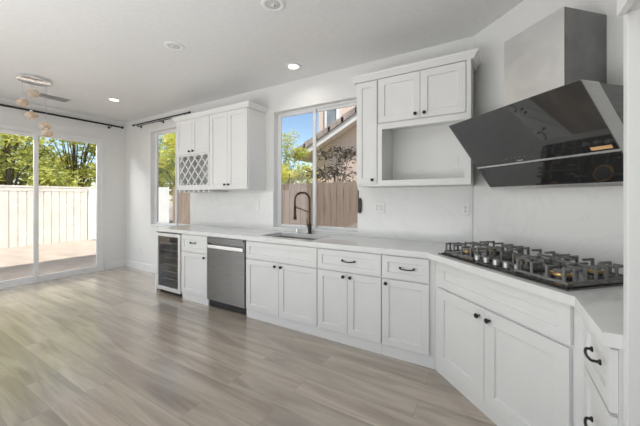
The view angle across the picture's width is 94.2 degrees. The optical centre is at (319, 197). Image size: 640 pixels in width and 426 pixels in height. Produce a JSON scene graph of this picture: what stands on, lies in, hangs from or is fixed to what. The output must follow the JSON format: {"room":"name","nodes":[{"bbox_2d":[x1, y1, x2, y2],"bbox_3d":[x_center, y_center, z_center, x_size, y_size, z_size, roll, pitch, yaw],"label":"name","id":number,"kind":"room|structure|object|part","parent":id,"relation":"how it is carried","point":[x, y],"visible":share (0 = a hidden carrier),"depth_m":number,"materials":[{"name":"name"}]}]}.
{"room":"kitchen","nodes":[
{"label":"kitchen","id":0,"kind":"room"},
{"bbox_2d":[0,98,125,269],"bbox_3d":[-5.590,-0.063,2.997,0.150,2.810,6.690,0,0,31],"label":"wall","id":1,"kind":"structure","parent":0,"point":[114,138],"depth_m":5.54,"materials":[{"name":"paint"}]},
{"bbox_2d":[0,127,100,288],"bbox_3d":[-4.544,0.150,4.719,0.133,2.385,1.820,0,0,31],"label":"door","id":2,"kind":"structure","parent":1,"relation":"in","point":[36,277],"depth_m":4.75,"materials":[{"name":"plastic"}]},
{"bbox_3d":[-4.749,0.150,4.360,0.040,2.329,0.937,0,0,31],"label":"sash","id":3,"kind":"part","parent":2,"relation":"part of","materials":[{"name":"plastic"}]},
{"bbox_3d":[-4.277,0.147,5.071,0.036,2.335,0.898,0,0,31],"label":"sash","id":4,"kind":"part","parent":2,"relation":"part of","materials":[{"name":"plastic"}]},
{"bbox_2d":[0,124,102,270],"bbox_3d":[-4.483,0.135,4.682,0.014,2.415,1.880,0,0,31],"label":"trim","id":5,"kind":"structure","parent":1,"relation":"attached to","point":[1,125],"depth_m":5.46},
{"bbox_2d":[0,104,123,128],"bbox_3d":[-4.483,-1.329,4.583,0.115,0.077,2.678,0,0,31],"label":"curtain rod","id":6,"kind":"object","parent":1,"relation":"attached to","point":[4,105],"visible":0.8,"depth_m":4.90,"materials":[{"name":"black metal"}]},
{"bbox_2d":[105,260,124,269],"bbox_3d":[-5.484,1.277,3.011,0.016,0.130,6.524,0,0,31],"label":"baseboard","id":7,"kind":"structure","parent":1,"relation":"attached to","point":[116,264],"depth_m":5.65,"materials":[{"name":"white wood"}]},
{"bbox_2d":[0,266,496,425],"bbox_3d":[-2.409,1.402,1.176,7.478,0.120,6.840,0,0,31],"label":"floor","id":8,"kind":"structure","parent":0,"point":[99,348],"depth_m":2.31,"materials":[{"name":"brown wood"}]},
{"bbox_2d":[155,231,160,291],"bbox_3d":[-2.189,0.908,4.495,0.033,0.868,0.588,0,0,31],"label":"end panel","id":9,"kind":"object","parent":8,"relation":"on","point":[156,289],"visible":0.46,"depth_m":4.25,"materials":[{"name":"white wood"}]},
{"bbox_2d":[156,232,181,296],"bbox_3d":[-1.935,0.916,4.340,0.547,0.852,0.605,0,0,31],"label":"wine cooler","id":10,"kind":"object","parent":8,"relation":"on","point":[168,245],"visible":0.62,"depth_m":4.22,"materials":[{"name":"metal"}]},
{"bbox_2d":[161,240,177,244],"bbox_3d":[-1.933,0.634,4.343,0.479,0.016,0.500,0,0,31],"label":"shelf","id":11,"kind":"object","parent":10,"relation":"attached to","point":[163,242],"depth_m":4.28,"materials":[{"name":"metal"}]},
{"bbox_2d":[161,247,177,251],"bbox_3d":[-1.933,0.734,4.343,0.479,0.016,0.500,0,0,31],"label":"shelf","id":12,"kind":"object","parent":10,"relation":"attached to","point":[163,249],"depth_m":4.28,"materials":[{"name":"metal"}]},
{"bbox_2d":[161,253,177,258],"bbox_3d":[-1.933,0.834,4.343,0.479,0.016,0.500,0,0,31],"label":"shelf","id":13,"kind":"object","parent":10,"relation":"attached to","point":[163,255],"depth_m":4.29,"materials":[{"name":"metal"}]},
{"bbox_2d":[161,260,177,266],"bbox_3d":[-1.933,0.934,4.343,0.479,0.016,0.500,0,0,31],"label":"shelf","id":14,"kind":"object","parent":10,"relation":"attached to","point":[163,262],"depth_m":4.28,"materials":[{"name":"metal"}]},
{"bbox_2d":[161,267,177,273],"bbox_3d":[-1.933,1.034,4.343,0.479,0.016,0.500,0,0,31],"label":"shelf","id":15,"kind":"object","parent":10,"relation":"attached to","point":[163,269],"depth_m":4.28,"materials":[{"name":"metal"}]},
{"bbox_2d":[161,274,177,280],"bbox_3d":[-1.933,1.134,4.343,0.479,0.016,0.500,0,0,31],"label":"shelf","id":16,"kind":"object","parent":10,"relation":"attached to","point":[163,276],"depth_m":4.28,"materials":[{"name":"metal"}]},
{"bbox_2d":[160,289,181,296],"bbox_3d":[-2.061,1.307,4.130,0.507,0.046,0.026,0,0,31],"label":"grille","id":17,"kind":"object","parent":10,"relation":"attached to","point":[160,289],"depth_m":4.11,"materials":[{"name":"silver metal"}]},
{"bbox_2d":[182,234,208,305],"bbox_3d":[-1.472,0.908,4.054,0.523,0.868,0.634,0,0,31],"label":"base cabinet","id":18,"kind":"object","parent":8,"relation":"on","point":[194,247],"visible":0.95,"depth_m":3.81,"materials":[{"name":"white wood"}]},
{"bbox_3d":[-1.611,0.975,3.817,0.507,0.531,0.020,0,0,31],"label":"door","id":19,"kind":"part","parent":18,"relation":"part of","materials":[{"name":"white wood"}]},
{"bbox_3d":[-1.611,0.589,3.817,0.507,0.213,0.020,0,0,31],"label":"drawer","id":20,"kind":"part","parent":18,"relation":"part of","materials":[{"name":"white wood"}]},
{"bbox_2d":[207,236,246,314],"bbox_3d":[-0.967,0.903,3.760,0.630,0.854,0.617,0,0,31],"label":"dishwasher","id":21,"kind":"object","parent":8,"relation":"on","point":[226,257],"visible":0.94,"depth_m":3.49,"materials":[{"name":"metal"}]},
{"bbox_3d":[-1.117,0.597,3.509,0.596,0.047,0.032,0,0,31],"label":"handle","id":22,"kind":"part","parent":21,"relation":"part of","materials":[{"name":"metal"}]},
{"bbox_2d":[246,240,317,335],"bbox_3d":[-0.288,0.908,3.345,0.945,0.868,0.632,0,0,31],"label":"base cabinet","id":23,"kind":"object","parent":8,"relation":"on","point":[281,279],"visible":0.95,"depth_m":3.07,"materials":[{"name":"white wood"}]},
{"bbox_3d":[-0.626,0.962,3.226,0.462,0.556,0.020,0,0,31],"label":"door","id":24,"kind":"part","parent":23,"relation":"part of","materials":[{"name":"white wood"}]},
{"bbox_3d":[-0.227,0.962,2.987,0.463,0.556,0.020,0,0,31],"label":"door","id":25,"kind":"part","parent":23,"relation":"part of","materials":[{"name":"white wood"}]},
{"bbox_2d":[317,247,381,353],"bbox_3d":[0.392,0.908,2.935,0.640,0.868,0.634,0,0,31],"label":"base cabinet","id":26,"kind":"object","parent":8,"relation":"on","point":[349,283],"visible":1,"depth_m":2.68,"materials":[{"name":"white wood"}]},
{"bbox_3d":[0.115,0.962,2.782,0.314,0.556,0.020,0,0,31],"label":"door","id":27,"kind":"part","parent":26,"relation":"part of","materials":[{"name":"white wood"}]},
{"bbox_3d":[0.252,0.579,2.700,0.632,0.186,0.020,0,0,31],"label":"drawer","id":28,"kind":"part","parent":26,"relation":"part of","materials":[{"name":"white wood"}]},
{"bbox_3d":[0.388,0.962,2.618,0.314,0.556,0.020,0,0,31],"label":"door","id":29,"kind":"part","parent":26,"relation":"part of","materials":[{"name":"white wood"}]},
{"bbox_2d":[382,254,434,368],"bbox_3d":[0.851,0.908,2.660,0.425,0.868,0.634,0,0,31],"label":"base cabinet","id":30,"kind":"object","parent":8,"relation":"on","point":[408,283],"visible":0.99,"depth_m":2.41,"materials":[{"name":"white wood"}]},
{"bbox_3d":[0.694,0.579,2.435,0.380,0.186,0.020,0,0,31],"label":"drawer","id":31,"kind":"part","parent":30,"relation":"part of","materials":[{"name":"white wood"}]},
{"bbox_3d":[0.694,0.962,2.435,0.380,0.556,0.020,0,0,31],"label":"door","id":32,"kind":"part","parent":30,"relation":"part of","materials":[{"name":"white wood"}]},
{"bbox_2d":[435,261,584,425],"bbox_3d":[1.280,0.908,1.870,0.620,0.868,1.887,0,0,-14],"label":"base cabinet","id":33,"kind":"object","parent":8,"relation":"on","point":[515,354],"visible":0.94,"depth_m":1.66,"materials":[{"name":"white wood"}]},
{"bbox_2d":[154,224,622,349],"bbox_3d":[-0.309,0.450,2.693,5.131,0.045,1.751,0,0,31],"label":"countertop","id":34,"kind":"structure","parent":33,"relation":"on","point":[601,309],"depth_m":2.09,"materials":[{"name":"stone"}]},
{"bbox_2d":[277,236,315,239],"bbox_3d":[-0.273,0.577,3.341,0.755,0.206,0.420,0,0,31],"label":"sink","id":35,"kind":"object","parent":34,"relation":"in","point":[277,236],"visible":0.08,"depth_m":3.56,"materials":[{"name":"metal"}]},
{"bbox_2d":[293,191,311,233],"bbox_3d":[-0.211,0.176,3.563,0.229,0.502,0.101,0,0,-5],"label":"faucet","id":36,"kind":"object","parent":34,"relation":"on","point":[309,226],"visible":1,"depth_m":3.53,"materials":[{"name":"brown metal"}]},
{"bbox_2d":[438,241,622,290],"bbox_3d":[1.259,0.383,1.872,0.510,0.088,0.940,0,0,-14],"label":"gas cooktop","id":37,"kind":"object","parent":34,"relation":"in","point":[552,271],"visible":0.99,"depth_m":1.66,"materials":[{"name":"black metal"}]},
{"bbox_3d":[1.040,0.395,1.966,0.042,0.039,0.042,0,0,-14],"label":"knob","id":38,"kind":"part","parent":37,"relation":"part of","materials":[{"name":"metal"}]},
{"bbox_3d":[1.058,0.395,1.893,0.042,0.039,0.042,0,0,-14],"label":"knob","id":39,"kind":"part","parent":37,"relation":"part of","materials":[{"name":"metal"}]},
{"bbox_3d":[1.076,0.395,1.821,0.042,0.039,0.042,0,0,-14],"label":"knob","id":40,"kind":"part","parent":37,"relation":"part of","materials":[{"name":"metal"}]},
{"bbox_3d":[1.094,0.395,1.748,0.042,0.039,0.042,0,0,-14],"label":"knob","id":41,"kind":"part","parent":37,"relation":"part of","materials":[{"name":"metal"}]},
{"bbox_3d":[1.238,0.406,1.526,0.120,0.017,0.120,0,0,-14],"label":"burner","id":42,"kind":"part","parent":37,"relation":"part of","materials":[{"name":"black metal"}]},
{"bbox_3d":[1.456,0.406,1.581,0.090,0.017,0.090,0,0,-14],"label":"burner","id":43,"kind":"part","parent":37,"relation":"part of","materials":[{"name":"black metal"}]},
{"bbox_3d":[0.957,0.969,2.048,0.020,0.573,0.457,0,0,-14],"label":"door","id":44,"kind":"part","parent":33,"relation":"part of","materials":[{"name":"white wood"}]},
{"bbox_3d":[1.073,0.969,1.584,0.020,0.573,0.493,0,0,-14],"label":"door","id":45,"kind":"part","parent":33,"relation":"part of","materials":[{"name":"white wood"}]},
{"bbox_2d":[583,321,622,425],"bbox_3d":[1.277,0.908,0.977,0.642,0.868,0.419,0,0,31],"label":"base cabinet","id":46,"kind":"object","parent":8,"relation":"on","point":[603,367],"visible":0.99,"depth_m":1.04,"materials":[{"name":"white wood"}]},
{"bbox_3d":[0.988,0.838,1.087,0.033,0.021,0.125,0,0,31],"label":"handle","id":47,"kind":"part","parent":46,"relation":"part of","materials":[{"name":"black metal"}]},
{"bbox_3d":[0.988,0.573,1.087,0.033,0.021,0.125,0,0,31],"label":"handle","id":48,"kind":"part","parent":46,"relation":"part of","materials":[{"name":"black metal"}]},
{"bbox_3d":[1.022,0.827,1.092,0.020,0.256,0.342,0,0,31],"label":"drawer","id":49,"kind":"part","parent":46,"relation":"part of","materials":[{"name":"white wood"}]},
{"bbox_2d":[623,8,639,425],"bbox_3d":[1.181,0.092,0.755,0.586,2.500,0.034,0,0,31],"label":"panel","id":50,"kind":"object","parent":8,"relation":"on","point":[631,20],"visible":1,"depth_m":0.89,"materials":[{"name":"white wood"}]},
{"bbox_2d":[0,0,523,122],"bbox_3d":[-2.409,-1.528,1.176,7.478,0.120,6.840,0,0,31],"label":"ceiling","id":51,"kind":"structure","parent":0,"point":[91,52],"depth_m":2.78,"materials":[{"name":"paint"}]},
{"bbox_2d":[15,75,52,136],"bbox_3d":[-3.539,-1.113,3.685,0.320,0.709,0.320,0,0,31],"label":"pendant light","id":52,"kind":"object","parent":51,"relation":"hanging from","point":[29,79],"visible":1,"depth_m":3.65,"materials":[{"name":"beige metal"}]},
{"bbox_2d":[39,92,71,102],"bbox_3d":[-3.913,-1.464,4.364,0.260,0.007,0.380,0,0,31],"label":"ceiling vent","id":53,"kind":"object","parent":51,"relation":"in","point":[42,95],"visible":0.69,"depth_m":4.38,"materials":[{"name":"white plastic"}]},
{"bbox_2d":[107,98,120,101],"bbox_3d":[-3.082,-1.463,4.459,0.180,0.008,0.180,0,0,31],"label":"recessed light","id":54,"kind":"object","parent":51,"relation":"in","point":[109,99],"visible":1,"depth_m":4.44,"materials":[{"name":"white plastic"}]},
{"bbox_2d":[164,41,183,50],"bbox_3d":[-1.410,-1.460,2.880,0.180,0.016,0.180,0,0,31],"label":"recessed light","id":55,"kind":"object","parent":51,"relation":"in","point":[171,45],"visible":1,"depth_m":2.87,"materials":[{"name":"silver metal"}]},
{"bbox_2d":[261,0,284,11],"bbox_3d":[-0.354,-1.460,2.256,0.180,0.016,0.180,0,0,31],"label":"recessed light","id":56,"kind":"object","parent":51,"relation":"in","point":[273,5],"visible":1,"depth_m":2.26,"materials":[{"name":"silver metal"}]},
{"bbox_2d":[285,63,300,69],"bbox_3d":[-0.299,-1.463,3.326,0.180,0.008,0.180,0,0,31],"label":"recessed light","id":57,"kind":"object","parent":51,"relation":"in","point":[291,66],"visible":1,"depth_m":3.32,"materials":[{"name":"white plastic"}]},
{"bbox_2d":[126,37,472,265],"bbox_3d":[-0.689,-0.063,4.045,7.478,2.810,0.150,0,0,31],"label":"wall","id":58,"kind":"structure","parent":0,"point":[336,86],"depth_m":4.05,"materials":[{"name":"paint"}]},
{"bbox_2d":[125,260,154,272],"bbox_3d":[-2.930,1.277,5.293,2.050,0.130,0.016,0,0,31],"label":"baseboard","id":59,"kind":"structure","parent":58,"relation":"attached to","point":[132,264],"depth_m":5.52,"materials":[{"name":"white wood"}]},
{"bbox_2d":[132,111,190,127],"bbox_3d":[-2.746,-1.326,5.133,1.690,0.070,0.098,0,0,31],"label":"curtain rod","id":60,"kind":"object","parent":58,"relation":"attached to","point":[189,112],"visible":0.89,"depth_m":5.11,"materials":[{"name":"black metal"}]},
{"bbox_3d":[-2.741,-1.331,5.141,1.490,0.014,0.013,0,0,31],"label":"rod","id":61,"kind":"part","parent":60,"relation":"part of","materials":[{"name":"black metal"}]},
{"bbox_2d":[150,129,189,226],"bbox_3d":[-2.543,-0.343,5.141,1.150,1.690,0.147,0,0,31],"label":"window","id":62,"kind":"structure","parent":58,"relation":"in","point":[157,134],"depth_m":5.33,"materials":[{"name":"plastic"}]},
{"bbox_3d":[-2.558,0.492,5.116,1.148,0.020,0.087,0,0,31],"label":"sill","id":63,"kind":"part","parent":62,"relation":"part of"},
{"bbox_3d":[-2.732,-0.343,5.290,0.628,1.646,0.022,0,0,31],"label":"sash","id":64,"kind":"part","parent":62,"relation":"part of","materials":[{"name":"plastic"}]},
{"bbox_2d":[176,115,225,192],"bbox_3d":[-1.750,-0.602,4.377,0.747,1.048,0.370,0,0,31],"label":"upper cabinet","id":65,"kind":"object","parent":58,"relation":"attached to","point":[192,135],"visible":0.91,"depth_m":4.30,"materials":[{"name":"white wood"}]},
{"bbox_3d":[-1.980,-0.873,4.348,0.362,0.497,0.020,0,0,31],"label":"door","id":66,"kind":"part","parent":65,"relation":"part of","materials":[{"name":"white wood"}]},
{"bbox_3d":[-1.665,-0.873,4.159,0.366,0.497,0.020,0,0,31],"label":"door","id":67,"kind":"part","parent":65,"relation":"part of","materials":[{"name":"white wood"}]},
{"bbox_3d":[-1.461,-0.094,4.229,0.060,0.032,0.290,0,0,31],"label":"stemware rail","id":68,"kind":"part","parent":65,"relation":"part of","materials":[{"name":"white wood"}]},
{"bbox_2d":[172,100,268,121],"bbox_3d":[-1.446,-1.157,4.193,1.565,0.060,0.372,0,0,31],"label":"crown molding","id":69,"kind":"structure","parent":58,"relation":"attached to","point":[248,103],"depth_m":3.91,"materials":[{"name":"white wood"}]},
{"bbox_2d":[190,192,273,229],"bbox_3d":[-1.347,0.176,4.345,1.719,0.502,0.012,0,0,31],"label":"backsplash","id":70,"kind":"structure","parent":58,"relation":"attached to","point":[227,209],"depth_m":4.28,"materials":[{"name":"stone"}]},
{"bbox_2d":[210,107,265,189],"bbox_3d":[-1.125,-0.618,4.002,0.708,1.016,0.370,0,0,31],"label":"upper cabinet","id":71,"kind":"object","parent":58,"relation":"attached to","point":[238,136],"visible":1,"depth_m":3.84,"materials":[{"name":"white wood"}]},
{"bbox_3d":[-1.350,-0.620,3.970,0.345,1.004,0.020,0,0,31],"label":"door","id":72,"kind":"part","parent":71,"relation":"part of","materials":[{"name":"white wood"}]},
{"bbox_3d":[-1.050,-0.620,3.790,0.347,1.004,0.020,0,0,31],"label":"door","id":73,"kind":"part","parent":71,"relation":"part of","materials":[{"name":"white wood"}]},
{"bbox_2d":[273,99,357,233],"bbox_3d":[-0.060,-0.358,3.652,1.200,1.520,0.147,0,0,31],"label":"window","id":74,"kind":"structure","parent":58,"relation":"in","point":[314,110],"depth_m":3.69,"materials":[{"name":"plastic"}]},
{"bbox_3d":[-0.294,-0.358,3.829,0.573,1.476,0.022,0,0,31],"label":"sash","id":75,"kind":"part","parent":74,"relation":"part of","materials":[{"name":"plastic"}]},
{"bbox_3d":[-0.076,0.392,3.627,1.198,0.020,0.087,0,0,31],"label":"sill","id":76,"kind":"part","parent":74,"relation":"part of","materials":[{"name":"white stone"}]},
{"bbox_3d":[0.189,-0.358,3.569,0.643,1.476,0.022,0,0,31],"label":"sash","id":77,"kind":"part","parent":74,"relation":"part of","materials":[{"name":"glass"}]},
{"bbox_2d":[273,228,357,235],"bbox_3d":[-0.095,0.415,3.595,1.198,0.024,0.011,0,0,31],"label":"window sill","id":78,"kind":"structure","parent":58,"relation":"attached to","point":[304,231],"depth_m":3.54,"materials":[{"name":"stone"}]},
{"bbox_2d":[358,190,361,212],"bbox_3d":[0.433,0.045,3.257,0.048,0.255,0.022,0,0,31],"label":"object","id":79,"kind":"structure","parent":58,"relation":"in","point":[359,199],"depth_m":3.25,"materials":[{"name":"black metal"}]},
{"bbox_2d":[357,80,381,187],"bbox_3d":[0.529,-0.618,3.011,0.218,1.016,0.370,0,0,31],"label":"upper cabinet","id":80,"kind":"object","parent":58,"relation":"attached to","point":[367,92],"visible":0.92,"depth_m":2.89,"materials":[{"name":"white wood"}]},
{"bbox_2d":[358,186,472,244],"bbox_3d":[0.904,0.160,2.995,1.130,0.534,0.012,0,0,31],"label":"backsplash","id":81,"kind":"structure","parent":58,"relation":"attached to","point":[430,214],"depth_m":2.95,"materials":[{"name":"stone"}]},
{"bbox_2d":[374,202,384,212],"bbox_3d":[0.624,0.107,3.151,0.120,0.116,0.009,0,0,31],"label":"wall outlet","id":82,"kind":"object","parent":81,"relation":"attached to","point":[379,207],"visible":1,"depth_m":3.15,"materials":[{"name":"white plastic"}]},
{"bbox_2d":[461,203,469,215],"bbox_3d":[1.330,0.107,2.728,0.072,0.116,0.009,0,0,31],"label":"wall outlet","id":83,"kind":"object","parent":81,"relation":"attached to","point":[465,207],"visible":1,"depth_m":2.72,"materials":[{"name":"white plastic"}]},
{"bbox_2d":[377,59,473,186],"bbox_3d":[0.963,-0.618,2.750,0.792,1.016,0.370,0,0,31],"label":"upper cabinet","id":84,"kind":"object","parent":58,"relation":"attached to","point":[417,146],"visible":0.98,"depth_m":2.75,"materials":[{"name":"white wood"}]},
{"bbox_3d":[0.720,-0.911,2.728,0.383,0.413,0.020,0,0,31],"label":"door","id":85,"kind":"part","parent":84,"relation":"part of","materials":[{"name":"white wood"}]},
{"bbox_2d":[350,48,479,85],"bbox_3d":[0.868,-1.157,2.806,1.121,0.060,0.372,0,0,31],"label":"crown molding","id":86,"kind":"structure","parent":84,"relation":"attached to","point":[473,54],"depth_m":2.60,"materials":[{"name":"white wood"}]},
{"bbox_3d":[1.042,-0.911,2.535,0.361,0.413,0.020,0,0,31],"label":"door","id":87,"kind":"part","parent":84,"relation":"part of","materials":[{"name":"white wood"}]},
{"bbox_2d":[450,155,458,167],"bbox_3d":[1.251,-0.335,2.775,0.075,0.115,0.009,0,0,31],"label":"outlet plate","id":88,"kind":"object","parent":84,"relation":"attached to","point":[454,159],"depth_m":2.77,"materials":[{"name":"white plastic"}]},
{"bbox_2d":[473,0,622,185],"bbox_3d":[1.587,-0.063,1.944,1.114,2.810,1.114,0,0,31],"label":"wall","id":89,"kind":"structure","parent":0,"point":[489,77],"depth_m":2.32,"materials":[{"name":"paint"}]},
{"bbox_2d":[449,7,622,189],"bbox_3d":[1.339,-0.556,1.890,0.505,0.988,0.920,0,0,-14],"label":"range hood","id":90,"kind":"object","parent":89,"relation":"attached to","point":[559,124],"visible":0.96,"depth_m":1.70,"materials":[{"name":"glass"}]},
{"bbox_3d":[1.220,-0.394,1.860,0.260,0.313,0.920,0,0,-14],"label":"glass panel","id":91,"kind":"part","parent":90,"relation":"part of","materials":[{"name":"black glass"}]},
{"bbox_3d":[1.410,-0.157,1.907,0.124,0.148,0.920,0,0,-14],"label":"glass panel","id":92,"kind":"part","parent":90,"relation":"part of","materials":[{"name":"black glass"}]},
{"bbox_3d":[1.476,-0.074,1.924,0.021,0.024,0.920,0,0,-14],"label":"trim","id":93,"kind":"part","parent":90,"relation":"part of","materials":[{"name":"metal"}]},
{"bbox_2d":[473,185,622,273],"bbox_3d":[1.580,0.161,1.944,0.012,0.532,1.544,0,0,-14],"label":"backsplash","id":94,"kind":"structure","parent":89,"relation":"attached to","point":[584,222],"depth_m":1.98,"materials":[{"name":"stone"}]},
{"bbox_3d":[0.695,-0.063,-0.772,0.150,2.810,6.690,0,0,31],"label":"wall","id":95,"kind":"structure","parent":0,"visible":0},
{"bbox_2d":[617,0,639,15],"bbox_3d":[0.902,-0.851,0.347,0.642,0.613,0.951,0,0,31],"label":"upper cabinet","id":96,"kind":"object","parent":95,"relation":"attached to","point":[623,6],"visible":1,"depth_m":0.86,"materials":[{"name":"white wood"}]},
{"label":"outside","id":97,"kind":"structure","parent":0,"visible":0},
{"bbox_2d":[5,208,172,248],"bbox_3d":[-3.433,1.527,13.719,60.000,0.130,60.000,0,0,31],"label":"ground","id":98,"kind":"structure","parent":97,"point":[170,209],"depth_m":19.06,"materials":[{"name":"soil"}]},
{"bbox_2d":[0,136,54,182],"bbox_3d":[-13.135,-2.405,12.317,4.055,7.749,3.964,0,0,31],"label":"tree","id":99,"kind":"object","parent":98,"relation":"on","point":[28,144],"visible":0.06,"depth_m":12.14,"materials":[{"name":"green plant"}]},
{"bbox_2d":[0,133,84,198],"bbox_3d":[-10.510,-1.487,10.155,4.005,5.914,3.886,0,0,36],"label":"tree","id":100,"kind":"object","parent":98,"relation":"on","point":[8,160],"visible":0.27,"depth_m":9.91,"materials":[{"name":"green plant"}]},
{"bbox_2d":[0,185,87,248],"bbox_3d":[-10.316,0.552,6.256,0.190,1.820,9.120,0,0,31],"label":"fence","id":101,"kind":"object","parent":98,"relation":"on","point":[16,201],"visible":0.78,"depth_m":9.17,"materials":[{"name":"white plastic"}]},
{"bbox_3d":[-8.972,0.552,8.587,0.099,1.820,0.100,0,0,31],"label":"post","id":102,"kind":"part","parent":101,"relation":"part of","materials":[{"name":"white wood"}]},
{"bbox_3d":[-10.269,-0.278,6.228,0.080,0.160,9.120,0,0,31],"label":"cap rail","id":103,"kind":"part","parent":101,"relation":"part of","materials":[{"name":"white wood"}]},
{"bbox_2d":[0,240,95,280],"bbox_3d":[-8.233,1.449,4.121,5.540,0.024,10.600,0,0,31],"label":"patio","id":104,"kind":"structure","parent":98,"relation":"on","point":[17,262],"depth_m":7.03,"materials":[{"name":"concrete"}]},
{"bbox_2d":[14,138,95,203],"bbox_3d":[-9.943,-1.742,12.292,3.942,6.424,4.162,0,0,31],"label":"tree","id":105,"kind":"object","parent":98,"relation":"on","point":[67,160],"visible":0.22,"depth_m":12.22,"materials":[{"name":"green plant"}]},
{"bbox_2d":[87,187,95,239],"bbox_3d":[-7.808,0.552,10.465,0.164,1.820,0.598,0,0,31],"label":"vinyl fence","id":106,"kind":"object","parent":98,"relation":"on","point":[91,194],"visible":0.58,"depth_m":10.23,"materials":[{"name":"white plastic"}]},
{"bbox_3d":[-7.964,0.552,10.268,0.099,1.820,0.100,0,0,31],"label":"post","id":107,"kind":"part","parent":106,"relation":"part of","materials":[{"name":"white plastic"}]},
{"bbox_2d":[77,139,174,185],"bbox_3d":[-8.300,-1.343,13.435,3.944,5.627,4.320,0,0,20],"label":"tree","id":108,"kind":"object","parent":98,"relation":"on","point":[91,148],"visible":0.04,"depth_m":12.28,"materials":[{"name":"green plant"}]},
{"bbox_2d":[159,187,170,222],"bbox_3d":[-5.919,0.552,9.765,3.600,1.820,0.163,0,0,32],"label":"vinyl fence","id":109,"kind":"object","parent":98,"relation":"on","point":[164,196],"visible":0.06,"depth_m":8.84,"materials":[{"name":"white plastic"}]},
{"bbox_2d":[159,133,174,187],"bbox_3d":[-5.018,-0.696,11.459,2.648,4.331,2.854,0,0,13],"label":"tree","id":110,"kind":"object","parent":98,"relation":"on","point":[164,164],"visible":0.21,"depth_m":10.90,"materials":[{"name":"green plant"}]},
{"bbox_2d":[159,134,174,201],"bbox_3d":[-6.688,-1.804,14.959,4.180,6.550,3.806,0,0,-10],"label":"tree","id":111,"kind":"object","parent":98,"relation":"on","point":[162,143],"visible":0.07,"depth_m":13.99,"materials":[{"name":"green plant"}]},
{"bbox_2d":[173,180,357,227],"bbox_3d":[-0.377,0.552,6.381,8.990,1.820,0.164,0,0,31],"label":"fence","id":112,"kind":"object","parent":98,"relation":"on","point":[329,196],"visible":0.18,"depth_m":6.08,"materials":[{"name":"brown wood"}]},
{"bbox_2d":[282,128,300,183],"bbox_3d":[-1.305,-0.706,9.349,1.945,4.346,1.644,0,0,31],"label":"tree","id":113,"kind":"object","parent":98,"relation":"on","point":[287,146],"visible":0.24,"depth_m":9.05,"materials":[{"name":"green plant"}]},
{"bbox_2d":[282,147,318,183],"bbox_3d":[-0.820,0.014,8.353,1.718,2.904,1.759,0,0,-19],"label":"shrub","id":114,"kind":"object","parent":98,"relation":"on","point":[296,175],"visible":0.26,"depth_m":8.28,"materials":[{"name":"green plant"}]},
{"bbox_2d":[292,106,356,226],"bbox_3d":[2.845,-2.038,8.788,6.160,7.000,4.000,0,0,31],"label":"neighbouring house","id":115,"kind":"structure","parent":98,"relation":"on","point":[339,126],"depth_m":8.35,"materials":[{"name":"paint"}]},
{"bbox_3d":[0.379,-2.408,9.655,0.380,1.040,0.010,0,0,31],"label":"pane","id":116,"kind":"part","parent":115,"relation":"part of","materials":[{"name":"blue glass"}]},
{"bbox_2d":[302,143,356,211],"bbox_3d":[0.382,0.061,7.561,1.549,2.810,1.740,0,0,-26],"label":"tree","id":117,"kind":"object","parent":98,"relation":"on","point":[345,152],"visible":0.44,"depth_m":7.18,"materials":[{"name":"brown plant"}]}
]}

